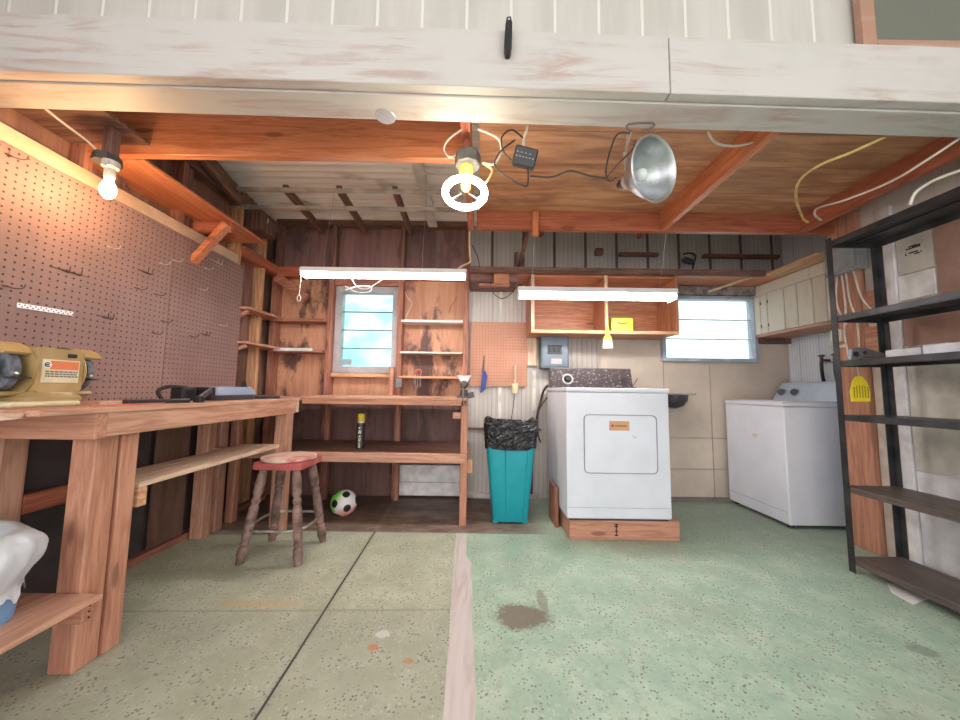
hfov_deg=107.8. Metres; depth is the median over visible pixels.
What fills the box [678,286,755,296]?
window header
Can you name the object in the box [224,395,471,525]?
workbench
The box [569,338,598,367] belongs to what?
wall panel
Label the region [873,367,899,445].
wooden trim
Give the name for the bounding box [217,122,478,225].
ceiling
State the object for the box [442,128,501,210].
lamp
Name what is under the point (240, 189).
ceiling batten
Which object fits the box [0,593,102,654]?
shelf
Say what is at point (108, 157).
lamp
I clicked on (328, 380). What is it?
wall stud
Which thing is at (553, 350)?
breaker panel
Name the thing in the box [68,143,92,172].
wall stud
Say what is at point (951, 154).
ceiling joist
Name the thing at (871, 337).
wall panel
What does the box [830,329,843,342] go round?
outlet box
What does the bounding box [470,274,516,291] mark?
wooden block
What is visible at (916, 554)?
wall stud
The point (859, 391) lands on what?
fly swatter
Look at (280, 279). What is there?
wooden brace
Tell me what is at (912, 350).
plastic tray
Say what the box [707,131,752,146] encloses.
cable
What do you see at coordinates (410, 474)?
wall panel
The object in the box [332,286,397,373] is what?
window
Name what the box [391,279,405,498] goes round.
wall stud
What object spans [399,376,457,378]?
wall shelf
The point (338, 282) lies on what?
window header
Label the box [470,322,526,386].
pegboard
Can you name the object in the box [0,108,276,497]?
wall
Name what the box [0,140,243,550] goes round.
wall
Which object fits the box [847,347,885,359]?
hacksaw
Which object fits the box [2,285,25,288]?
hook
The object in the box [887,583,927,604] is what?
paper scrap
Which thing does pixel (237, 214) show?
wall stud
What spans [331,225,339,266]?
wall stud
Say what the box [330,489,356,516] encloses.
football
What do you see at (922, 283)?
wall panel
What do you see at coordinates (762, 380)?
wall
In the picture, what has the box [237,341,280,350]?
corner shelf
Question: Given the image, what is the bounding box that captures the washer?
[725,381,845,527]
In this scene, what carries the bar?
on the workbench at (84, 613)
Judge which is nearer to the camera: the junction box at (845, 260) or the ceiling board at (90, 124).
the ceiling board at (90, 124)
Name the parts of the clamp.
handle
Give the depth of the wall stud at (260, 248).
3.23 m
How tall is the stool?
0.616 m
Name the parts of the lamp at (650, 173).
cord, cord, bulb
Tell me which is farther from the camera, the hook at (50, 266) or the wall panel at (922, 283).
the wall panel at (922, 283)
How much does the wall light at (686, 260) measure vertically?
0.235 m
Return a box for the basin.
[667,393,695,407]
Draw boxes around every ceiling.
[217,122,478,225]
[479,123,940,214]
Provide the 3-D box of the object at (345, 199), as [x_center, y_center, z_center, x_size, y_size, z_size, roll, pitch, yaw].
[-1.161,-1.356,3.221,0.040,0.100,0.713,1,-5,0]
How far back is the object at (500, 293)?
3.52 m
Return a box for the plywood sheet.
[145,426,190,549]
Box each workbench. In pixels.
[0,398,298,674]
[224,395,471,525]
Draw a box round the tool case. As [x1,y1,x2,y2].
[195,382,254,400]
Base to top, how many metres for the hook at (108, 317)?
0.031 m
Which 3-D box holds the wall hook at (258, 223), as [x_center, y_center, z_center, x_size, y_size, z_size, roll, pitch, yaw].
[-2.024,-1.246,3.206,0.214,0.194,0.220,1,-5,0]
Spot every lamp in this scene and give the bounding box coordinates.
[90,127,122,198]
[297,191,470,301]
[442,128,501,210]
[490,236,678,302]
[605,122,676,202]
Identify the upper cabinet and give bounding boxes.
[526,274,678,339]
[752,262,831,337]
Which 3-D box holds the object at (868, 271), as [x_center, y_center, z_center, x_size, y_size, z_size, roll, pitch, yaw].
[2.704,-0.645,2.397,0.009,0.330,0.120,1,-5,0]
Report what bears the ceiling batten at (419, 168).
attached to the ceiling at (295, 174)
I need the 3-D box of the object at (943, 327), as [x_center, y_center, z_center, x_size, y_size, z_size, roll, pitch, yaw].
[2.698,-0.224,1.754,0.009,0.360,0.950,1,-5,0]
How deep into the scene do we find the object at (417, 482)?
3.40 m
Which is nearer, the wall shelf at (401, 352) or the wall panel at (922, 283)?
the wall panel at (922, 283)
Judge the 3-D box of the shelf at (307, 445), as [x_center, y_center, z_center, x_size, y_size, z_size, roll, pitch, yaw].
[-0.936,0.757,3.060,1.650,0.018,0.630,1,-5,0]
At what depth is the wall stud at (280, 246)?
3.59 m
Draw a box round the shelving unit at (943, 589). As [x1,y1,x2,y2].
[825,186,959,612]
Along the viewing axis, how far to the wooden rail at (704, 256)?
3.61 m
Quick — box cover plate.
[375,109,395,123]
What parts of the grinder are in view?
rest rod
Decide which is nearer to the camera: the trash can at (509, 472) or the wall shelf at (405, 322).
the trash can at (509, 472)
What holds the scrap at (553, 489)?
on the floor
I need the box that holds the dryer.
[536,368,671,520]
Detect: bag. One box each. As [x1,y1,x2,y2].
[0,520,48,604]
[484,416,537,450]
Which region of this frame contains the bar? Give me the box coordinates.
[122,398,190,403]
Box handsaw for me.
[480,355,486,392]
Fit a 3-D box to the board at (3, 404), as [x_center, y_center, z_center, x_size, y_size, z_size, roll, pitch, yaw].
[-1.732,0.162,1.299,0.260,0.019,0.220,1,-5,0]
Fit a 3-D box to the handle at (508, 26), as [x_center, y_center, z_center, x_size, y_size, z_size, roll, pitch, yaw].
[0.112,-1.289,1.399,0.032,0.156,0.034,1,-5,0]
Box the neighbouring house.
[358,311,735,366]
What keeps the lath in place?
attached to the wooden beam at (522, 279)
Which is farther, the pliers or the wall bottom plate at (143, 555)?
the pliers
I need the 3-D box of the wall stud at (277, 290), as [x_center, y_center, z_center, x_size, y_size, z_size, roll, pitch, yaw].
[-2.079,0.240,3.485,0.050,2.160,0.110,1,-5,0]
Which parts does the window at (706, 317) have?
pane, pane, pane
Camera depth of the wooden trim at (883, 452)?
2.30 m
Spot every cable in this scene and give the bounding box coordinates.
[45,109,96,148]
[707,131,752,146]
[794,136,885,222]
[813,138,959,220]
[827,296,838,328]
[835,276,846,324]
[840,275,847,353]
[845,273,859,346]
[852,271,871,308]
[908,169,959,204]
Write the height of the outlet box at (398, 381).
0.090 m
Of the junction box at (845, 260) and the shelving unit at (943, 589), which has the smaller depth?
the shelving unit at (943, 589)
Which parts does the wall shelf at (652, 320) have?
rail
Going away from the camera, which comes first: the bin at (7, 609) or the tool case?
the bin at (7, 609)
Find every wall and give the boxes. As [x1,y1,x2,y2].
[0,0,855,43]
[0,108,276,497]
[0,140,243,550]
[20,431,151,592]
[270,226,789,497]
[781,235,834,381]
[839,159,959,579]
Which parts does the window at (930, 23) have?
frame, frame rail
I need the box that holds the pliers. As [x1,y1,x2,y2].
[414,369,421,386]
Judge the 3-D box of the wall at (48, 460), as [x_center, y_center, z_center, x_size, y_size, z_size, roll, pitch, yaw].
[-2.046,0.739,1.841,0.020,0.795,0.600,1,-5,0]
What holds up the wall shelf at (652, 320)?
attached to the wall at (762, 380)
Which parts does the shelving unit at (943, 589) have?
post, post, shelf, shelf, shelf, shelf, shelf, shelf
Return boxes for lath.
[708,278,750,292]
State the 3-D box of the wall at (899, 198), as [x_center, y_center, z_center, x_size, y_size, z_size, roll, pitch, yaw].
[2.755,-0.306,1.254,0.100,3.000,2.840,1,-5,0]
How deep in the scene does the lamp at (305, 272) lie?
2.62 m
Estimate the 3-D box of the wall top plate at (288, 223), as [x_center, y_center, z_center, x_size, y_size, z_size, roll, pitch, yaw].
[-1.090,-1.420,3.633,1.980,0.080,0.100,1,-5,0]
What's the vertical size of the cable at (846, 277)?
0.632 m
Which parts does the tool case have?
handle, case lid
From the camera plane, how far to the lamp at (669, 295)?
2.70 m
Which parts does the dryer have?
dial knob, console trim, panel, frame, door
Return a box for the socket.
[616,176,626,188]
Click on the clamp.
(177, 391)
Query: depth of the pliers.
3.39 m
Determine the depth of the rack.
1.64 m
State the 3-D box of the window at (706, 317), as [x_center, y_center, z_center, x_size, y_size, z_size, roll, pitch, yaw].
[2.330,-0.314,3.593,0.970,0.675,0.100,1,-5,0]
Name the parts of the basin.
bowl, rim plate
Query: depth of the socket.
1.72 m
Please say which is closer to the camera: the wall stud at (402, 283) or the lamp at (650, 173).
the lamp at (650, 173)
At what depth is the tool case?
2.15 m
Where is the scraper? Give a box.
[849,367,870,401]
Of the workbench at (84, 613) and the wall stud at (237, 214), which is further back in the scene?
the wall stud at (237, 214)
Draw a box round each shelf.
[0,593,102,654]
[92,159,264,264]
[134,444,278,487]
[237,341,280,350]
[240,306,282,319]
[270,349,324,353]
[272,318,326,324]
[291,439,465,453]
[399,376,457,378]
[400,351,462,355]
[401,319,462,325]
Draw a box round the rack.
[16,303,73,315]
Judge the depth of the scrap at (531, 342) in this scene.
3.53 m
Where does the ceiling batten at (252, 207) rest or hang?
attached to the wall at (10, 117)
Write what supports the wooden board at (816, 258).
on the upper cabinet at (793, 305)
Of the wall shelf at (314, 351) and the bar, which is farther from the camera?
the wall shelf at (314, 351)
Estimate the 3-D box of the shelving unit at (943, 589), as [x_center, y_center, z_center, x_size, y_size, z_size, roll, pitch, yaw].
[2.395,0.200,1.682,0.325,2.055,1.020,1,-5,0]
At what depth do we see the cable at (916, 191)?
1.72 m
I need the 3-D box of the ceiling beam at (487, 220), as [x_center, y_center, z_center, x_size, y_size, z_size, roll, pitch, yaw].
[1.345,-1.041,2.663,2.740,0.143,0.045,1,-5,0]
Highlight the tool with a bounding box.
[251,387,279,398]
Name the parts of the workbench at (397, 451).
leg, leg, rail, shelf rail, leg, leg, leg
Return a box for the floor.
[0,494,959,719]
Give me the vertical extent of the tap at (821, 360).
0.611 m
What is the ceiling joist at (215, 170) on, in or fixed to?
attached to the ceiling at (295, 174)
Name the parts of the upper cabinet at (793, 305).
door, door, door, rail, door, door, door, door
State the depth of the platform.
2.49 m
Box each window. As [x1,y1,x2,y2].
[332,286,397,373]
[660,295,759,362]
[852,0,959,47]
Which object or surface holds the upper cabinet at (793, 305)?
attached to the wall at (804, 351)
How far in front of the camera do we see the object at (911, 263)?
2.17 m
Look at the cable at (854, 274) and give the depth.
2.42 m
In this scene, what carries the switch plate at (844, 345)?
attached to the wall stud at (868, 520)
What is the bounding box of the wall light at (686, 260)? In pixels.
[681,252,695,268]
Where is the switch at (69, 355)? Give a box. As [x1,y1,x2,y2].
[68,354,76,357]
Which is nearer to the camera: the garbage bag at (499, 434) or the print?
the print
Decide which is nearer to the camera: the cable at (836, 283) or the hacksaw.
the hacksaw
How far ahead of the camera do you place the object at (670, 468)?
3.47 m
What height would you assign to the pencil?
0.006 m
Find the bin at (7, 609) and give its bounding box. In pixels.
[0,580,21,625]
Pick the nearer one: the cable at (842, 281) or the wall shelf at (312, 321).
the cable at (842, 281)
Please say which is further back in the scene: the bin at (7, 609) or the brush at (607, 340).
the brush at (607, 340)
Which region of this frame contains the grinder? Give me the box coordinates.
[0,341,121,407]
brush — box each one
[511,365,517,418]
[602,303,612,348]
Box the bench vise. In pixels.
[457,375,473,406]
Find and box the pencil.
[89,403,164,405]
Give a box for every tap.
[818,354,834,381]
[818,355,830,361]
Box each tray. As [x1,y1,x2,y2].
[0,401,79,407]
[885,346,922,356]
[922,342,959,353]
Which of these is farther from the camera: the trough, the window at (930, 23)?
the trough
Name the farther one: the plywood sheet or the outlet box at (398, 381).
the outlet box at (398, 381)
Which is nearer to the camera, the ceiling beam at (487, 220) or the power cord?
the ceiling beam at (487, 220)
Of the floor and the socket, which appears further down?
the floor
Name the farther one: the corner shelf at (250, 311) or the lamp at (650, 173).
the corner shelf at (250, 311)
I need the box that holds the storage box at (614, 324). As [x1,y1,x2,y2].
[608,318,632,330]
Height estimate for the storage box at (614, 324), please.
0.129 m
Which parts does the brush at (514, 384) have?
handle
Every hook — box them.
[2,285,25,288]
[5,153,28,159]
[50,266,88,277]
[96,313,114,319]
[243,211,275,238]
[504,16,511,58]
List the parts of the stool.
leg, leg, seat, leg, leg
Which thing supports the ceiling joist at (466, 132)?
attached to the ceiling at (766, 183)
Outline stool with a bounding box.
[235,451,325,566]
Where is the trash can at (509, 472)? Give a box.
[486,447,534,523]
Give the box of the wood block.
[99,401,121,404]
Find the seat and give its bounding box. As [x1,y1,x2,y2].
[260,451,316,463]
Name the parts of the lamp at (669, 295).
power cord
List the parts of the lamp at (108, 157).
bulb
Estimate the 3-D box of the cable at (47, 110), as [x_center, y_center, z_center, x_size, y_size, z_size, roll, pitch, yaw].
[-1.901,-1.059,1.623,0.059,0.108,0.185,-2,-6,32]
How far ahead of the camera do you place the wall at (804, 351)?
3.38 m
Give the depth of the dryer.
2.52 m
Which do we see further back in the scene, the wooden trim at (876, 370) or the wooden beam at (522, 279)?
the wooden beam at (522, 279)
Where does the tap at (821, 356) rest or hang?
on the tap at (821, 360)
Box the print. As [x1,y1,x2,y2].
[45,371,77,377]
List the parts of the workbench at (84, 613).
leg, leg, rail, leg, leg, leg, leg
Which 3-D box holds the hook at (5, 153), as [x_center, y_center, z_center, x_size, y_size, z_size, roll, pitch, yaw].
[-2.018,-0.887,1.527,0.065,0.025,0.020,5,-7,-41]
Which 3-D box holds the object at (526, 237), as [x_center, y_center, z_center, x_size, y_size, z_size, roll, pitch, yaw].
[0.384,-0.965,3.144,0.030,0.209,0.907,1,-5,-1]
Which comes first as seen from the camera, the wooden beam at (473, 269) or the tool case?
the tool case
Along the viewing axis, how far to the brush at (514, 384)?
3.47 m
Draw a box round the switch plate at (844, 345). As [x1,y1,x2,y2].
[829,344,845,348]
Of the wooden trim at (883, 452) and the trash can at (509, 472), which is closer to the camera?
the wooden trim at (883, 452)
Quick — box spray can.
[356,414,364,448]
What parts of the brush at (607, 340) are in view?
handle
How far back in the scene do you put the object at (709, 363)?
3.50 m
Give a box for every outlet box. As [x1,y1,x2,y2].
[395,378,401,387]
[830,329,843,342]
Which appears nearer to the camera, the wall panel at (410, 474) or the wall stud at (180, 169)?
the wall stud at (180, 169)
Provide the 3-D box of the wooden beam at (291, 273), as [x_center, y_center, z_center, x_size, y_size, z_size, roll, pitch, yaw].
[-1.098,-0.874,3.576,1.980,0.098,0.120,1,-5,0]
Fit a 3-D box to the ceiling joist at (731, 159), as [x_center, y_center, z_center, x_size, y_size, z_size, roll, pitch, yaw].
[1.380,-1.087,2.117,0.040,0.142,1.050,1,-5,0]
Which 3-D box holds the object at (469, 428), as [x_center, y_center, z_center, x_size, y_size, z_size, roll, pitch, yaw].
[0.240,0.689,3.489,0.740,0.020,0.030,1,-5,0]
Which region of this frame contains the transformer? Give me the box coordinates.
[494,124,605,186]
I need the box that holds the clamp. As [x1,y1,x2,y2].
[156,385,212,401]
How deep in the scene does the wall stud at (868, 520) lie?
2.44 m
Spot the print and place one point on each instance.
(48, 374)
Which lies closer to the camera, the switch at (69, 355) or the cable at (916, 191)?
the switch at (69, 355)
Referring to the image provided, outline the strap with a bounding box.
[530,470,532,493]
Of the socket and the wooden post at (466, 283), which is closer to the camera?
the socket
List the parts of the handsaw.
handle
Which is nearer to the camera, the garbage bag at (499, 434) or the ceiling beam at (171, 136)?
the ceiling beam at (171, 136)
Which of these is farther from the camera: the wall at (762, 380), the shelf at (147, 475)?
the wall at (762, 380)
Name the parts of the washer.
panel, knob, lid, knob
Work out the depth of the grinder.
1.32 m
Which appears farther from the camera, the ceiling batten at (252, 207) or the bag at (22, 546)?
the ceiling batten at (252, 207)
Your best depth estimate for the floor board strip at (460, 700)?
1.43 m
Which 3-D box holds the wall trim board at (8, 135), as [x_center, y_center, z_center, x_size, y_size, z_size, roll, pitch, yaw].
[-2.088,-0.979,1.476,0.093,0.075,2.980,1,-5,0]
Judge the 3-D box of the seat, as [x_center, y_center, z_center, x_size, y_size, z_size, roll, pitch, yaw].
[-1.244,0.632,2.288,0.330,0.028,0.330,1,-5,0]
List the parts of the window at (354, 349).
pane, pane, pane, pane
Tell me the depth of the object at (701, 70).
1.44 m
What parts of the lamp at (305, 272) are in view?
pull cord, hanging chain, tied cord, hanging chain, power cord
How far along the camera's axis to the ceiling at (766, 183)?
2.11 m
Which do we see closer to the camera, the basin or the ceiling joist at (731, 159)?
the ceiling joist at (731, 159)
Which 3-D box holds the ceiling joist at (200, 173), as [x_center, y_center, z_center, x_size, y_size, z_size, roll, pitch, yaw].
[-2.080,-1.410,2.627,0.080,0.100,2.000,1,-5,0]
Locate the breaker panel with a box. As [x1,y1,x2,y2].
[539,336,568,368]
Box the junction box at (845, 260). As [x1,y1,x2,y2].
[824,248,867,277]
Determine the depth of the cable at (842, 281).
2.52 m
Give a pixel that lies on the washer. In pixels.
(784, 453)
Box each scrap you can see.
[527,338,536,365]
[549,480,558,527]
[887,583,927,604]
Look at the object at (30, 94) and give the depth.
1.50 m
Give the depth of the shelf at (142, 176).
2.31 m
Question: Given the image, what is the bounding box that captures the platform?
[558,505,679,540]
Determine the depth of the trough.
3.37 m
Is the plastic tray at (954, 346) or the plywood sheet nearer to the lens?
the plastic tray at (954, 346)
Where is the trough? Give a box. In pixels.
[273,348,312,350]
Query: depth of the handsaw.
3.48 m
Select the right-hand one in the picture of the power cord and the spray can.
the power cord
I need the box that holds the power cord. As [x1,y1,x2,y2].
[535,391,549,442]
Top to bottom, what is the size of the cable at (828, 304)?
0.413 m

